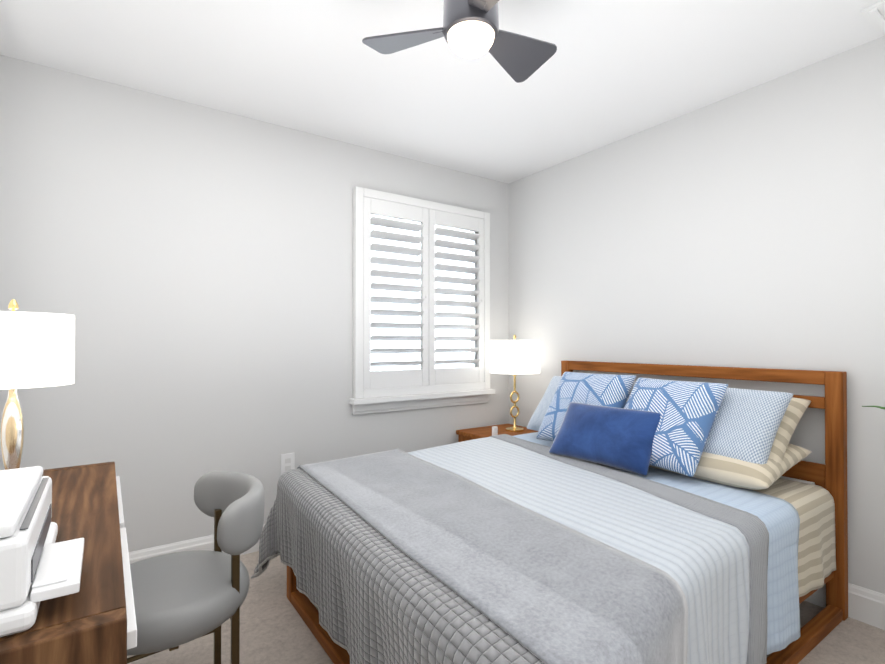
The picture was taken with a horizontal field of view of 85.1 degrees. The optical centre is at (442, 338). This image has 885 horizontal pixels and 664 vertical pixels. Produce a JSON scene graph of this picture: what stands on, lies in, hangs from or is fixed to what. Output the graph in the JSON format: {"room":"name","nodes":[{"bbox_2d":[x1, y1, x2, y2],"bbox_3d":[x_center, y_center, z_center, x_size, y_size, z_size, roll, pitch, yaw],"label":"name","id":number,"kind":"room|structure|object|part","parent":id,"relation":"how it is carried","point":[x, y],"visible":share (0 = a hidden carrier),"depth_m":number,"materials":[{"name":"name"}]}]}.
{"room":"bedroom","nodes":[
{"label":"bedroom","id":0,"kind":"room"},
{"bbox_2d":[0,55,508,551],"bbox_3d":[-0.758,-0.019,3.012,3.050,2.440,0.120,0,-1,-35],"label":"wall","id":1,"kind":"structure","parent":0,"point":[190,265],"depth_m":2.54,"materials":[{"name":"paint"}]},
{"bbox_2d":[129,524,264,563],"bbox_3d":[-0.719,1.130,2.947,3.050,0.140,0.016,0,-1,-35],"label":"baseboard","id":2,"kind":"structure","parent":1,"relation":"attached to","point":[204,543],"depth_m":2.50,"materials":[{"name":"white"}]},
{"bbox_2d":[281,453,294,474],"bbox_3d":[-0.906,0.739,2.824,0.080,0.128,0.008,0,-1,-35],"label":"electrical outlet plate","id":3,"kind":"object","parent":1,"relation":"attached to","point":[287,461],"visible":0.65,"depth_m":2.82,"materials":[{"name":"white plastic"}]},
{"bbox_2d":[349,186,494,414],"bbox_3d":[-0.136,-0.286,3.415,1.590,1.820,0.215,0,-1,-35],"label":"window shutters","id":4,"kind":"object","parent":1,"relation":"attached to","point":[415,293],"visible":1,"depth_m":3.34,"materials":[{"name":"white wood"}]},
{"bbox_3d":[-0.153,-0.286,3.440,0.990,1.220,0.006,0,-1,-35],"label":"glass","id":5,"kind":"part","parent":4,"relation":"part of","materials":[{"name":"white"}]},
{"bbox_2d":[0,0,884,183],"bbox_3d":[0.308,-1.301,1.497,3.290,0.100,3.840,0,-1,-35],"label":"ceiling","id":6,"kind":"structure","parent":0,"point":[609,72],"depth_m":2.17,"materials":[{"name":"paint"}]},
{"bbox_2d":[362,0,556,82],"bbox_3d":[0.134,-1.082,1.568,0.630,0.336,0.681,0,-1,-35],"label":"ceiling fan","id":7,"kind":"object","parent":6,"relation":"hanging from","point":[469,29],"visible":1,"depth_m":1.57,"materials":[{"name":"grey metal"}]},
{"bbox_3d":[0.091,-1.110,1.552,0.180,0.280,0.180,0,-1,-35],"label":"motor","id":8,"kind":"part","parent":7,"relation":"part of","materials":[{"name":"grey"}]},
{"bbox_2d":[861,0,884,31],"bbox_3d":[1.777,-1.239,1.743,0.200,0.020,0.360,0,-1,-35],"label":"ceiling vent","id":9,"kind":"object","parent":6,"relation":"in","point":[874,15],"visible":0.94,"depth_m":1.84,"materials":[{"name":"white"}]},
{"bbox_2d":[127,551,884,663],"bbox_3d":[0.308,1.239,1.477,3.290,0.100,3.840,0,-1,-35],"label":"floor","id":10,"kind":"structure","parent":0,"point":[274,629],"depth_m":1.91,"materials":[{"name":"carpet"}]},
{"bbox_2d":[0,462,136,663],"bbox_3d":[-0.981,0.805,1.086,0.445,0.760,1.170,0,-1,-35],"label":"desk","id":11,"kind":"object","parent":10,"relation":"on","point":[92,620],"visible":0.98,"depth_m":0.81,"materials":[{"name":"brown wood"}]},
{"bbox_2d":[0,299,74,469],"bbox_3d":[-1.200,0.160,1.347,0.274,0.535,0.274,0,-1,-35],"label":"desk lamp","id":12,"kind":"object","parent":11,"relation":"on","point":[37,349],"visible":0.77,"depth_m":1.31,"materials":[{"name":"white fabric"}]},
{"bbox_3d":[-1.200,-0.005,1.348,0.264,0.205,0.022,0,-1,-35],"label":"stem","id":13,"kind":"part","parent":12,"relation":"part of","materials":[{"name":"gold metal"}]},
{"bbox_3d":[-1.200,0.032,1.348,0.274,0.200,0.274,0,-1,-35],"label":"lamp shade","id":14,"kind":"part","parent":12,"relation":"part of","materials":[{"name":"white fabric"}]},
{"bbox_2d":[0,466,83,636],"bbox_3d":[-0.815,0.344,0.791,0.365,0.158,0.420,0,-1,-35],"label":"printer","id":15,"kind":"object","parent":11,"relation":"on","point":[38,564],"visible":0.98,"depth_m":0.75,"materials":[{"name":"white plastic"}]},
{"bbox_3d":[-0.842,0.275,0.773,0.281,0.022,0.394,0,-1,-35],"label":"lid","id":16,"kind":"part","parent":15,"relation":"part of","materials":[{"name":"white plastic"}]},
{"bbox_3d":[-0.719,0.330,0.858,0.014,0.087,0.330,0,-1,-35],"label":"panel","id":17,"kind":"part","parent":15,"relation":"part of","materials":[{"name":"grey plastic"}]},
{"bbox_2d":[30,538,83,602],"bbox_3d":[-0.644,0.383,0.813,0.058,0.020,0.210,0,-1,-35],"label":"tray","id":18,"kind":"object","parent":15,"relation":"on","point":[58,567],"depth_m":0.77,"materials":[{"name":"white plastic"}]},
{"bbox_2d":[127,471,264,663],"bbox_3d":[-0.845,0.837,1.528,0.525,0.705,0.485,0,-1,-35],"label":"chair","id":19,"kind":"object","parent":10,"relation":"on","point":[182,597],"visible":0.9,"depth_m":1.48,"materials":[{"name":"grey leather"}]},
{"bbox_3d":[-0.864,0.806,1.516,0.480,0.116,0.480,0,-1,-35],"label":"seat","id":20,"kind":"part","parent":19,"relation":"part of","materials":[{"name":"grey leather"}]},
{"bbox_2d":[456,424,537,441],"bbox_3d":[0.437,0.902,3.442,0.510,0.605,0.462,0,-1,-35],"label":"nightstand","id":21,"kind":"object","parent":10,"relation":"on","point":[476,433],"visible":0.17,"depth_m":3.43,"materials":[{"name":"brown wood"}]},
{"bbox_2d":[490,335,539,431],"bbox_3d":[0.520,0.319,3.475,0.360,0.690,0.360,0,-1,-35],"label":"bedside lamp","id":22,"kind":"object","parent":21,"relation":"on","point":[514,357],"visible":1,"depth_m":3.33,"materials":[{"name":"white fabric"}]},
{"bbox_3d":[0.520,0.132,3.477,0.360,0.235,0.360,0,-1,-35],"label":"lamp shade","id":23,"kind":"part","parent":22,"relation":"part of","materials":[{"name":"white fabric"}]},
{"bbox_2d":[251,360,847,663],"bbox_3d":[0.443,0.668,2.058,2.125,1.050,1.993,0,-1,-35],"label":"bed","id":24,"kind":"object","parent":10,"relation":"on","point":[608,519],"visible":1,"depth_m":1.69,"materials":[{"name":"grey fabric"}]},
{"bbox_2d":[251,468,544,663],"bbox_3d":[-0.143,0.877,1.647,0.697,0.539,1.992,0,-1,-35],"label":"quilt","id":25,"kind":"object","parent":24,"relation":"on","point":[397,565],"depth_m":1.44,"materials":[{"name":"grey fabric"}]},
{"bbox_2d":[297,448,687,663],"bbox_3d":[-0.004,0.766,1.752,0.673,0.347,1.878,0,-1,-35],"label":"throw","id":26,"kind":"object","parent":24,"relation":"on","point":[553,584],"depth_m":1.32,"materials":[{"name":"grey fabric"}]},
{"bbox_2d":[407,437,749,663],"bbox_3d":[0.276,0.819,1.944,1.422,0.439,1.839,0,-1,-35],"label":"quilt","id":27,"kind":"object","parent":24,"relation":"on","point":[537,554],"depth_m":1.40,"materials":[{"name":"white fabric"}]},
{"bbox_2d":[537,372,635,440],"bbox_3d":[0.787,0.388,2.673,0.334,0.396,0.513,0,-1,-35],"label":"pillow","id":28,"kind":"object","parent":24,"relation":"on","point":[576,392],"depth_m":2.64,"materials":[{"name":"blue fabric"}]},
{"bbox_2d":[624,378,727,476],"bbox_3d":[1.028,0.390,2.256,0.328,0.396,0.509,0,-1,-35],"label":"pillow","id":29,"kind":"object","parent":24,"relation":"on","point":[681,427],"depth_m":2.12,"materials":[{"name":"blue fabric"}]},
{"bbox_2d":[649,444,810,489],"bbox_3d":[1.225,0.526,2.221,0.473,0.179,0.700,0,-1,-35],"label":"pillow","id":30,"kind":"object","parent":24,"relation":"on","point":[719,466],"depth_m":1.99,"materials":[{"name":"beige fabric"}]},
{"bbox_2d":[769,397,810,461],"bbox_3d":[1.295,0.414,2.296,0.378,0.326,0.700,0,-1,-35],"label":"pillow","id":31,"kind":"object","parent":24,"relation":"on","point":[785,413],"depth_m":2.03,"materials":[{"name":"beige fabric"}]},
{"bbox_3d":[0.489,0.750,2.111,1.876,0.235,1.556,0,-1,-35],"label":"mattress","id":32,"kind":"part","parent":24,"relation":"part of","materials":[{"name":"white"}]},
{"bbox_2d":[862,406,884,409],"bbox_3d":[1.707,0.665,1.457,0.688,1.046,0.695,0,-1,-35],"label":"plant","id":33,"kind":"object","parent":10,"relation":"on","point":[875,406],"visible":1,"depth_m":1.73,"materials":[{"name":"green plant"}]},
{"bbox_2d":[509,36,884,593],"bbox_3d":[1.607,-0.024,2.395,0.120,2.440,3.840,0,-1,-35],"label":"wall","id":34,"kind":"structure","parent":0,"point":[745,229],"depth_m":2.43,"materials":[{"name":"paint"}]},
{"bbox_2d":[804,583,884,629],"bbox_3d":[1.551,1.125,2.347,0.016,0.140,3.600,0,-1,-35],"label":"baseboard","id":35,"kind":"structure","parent":34,"relation":"attached to","point":[866,606],"depth_m":2.03,"materials":[{"name":"white"}]}
]}

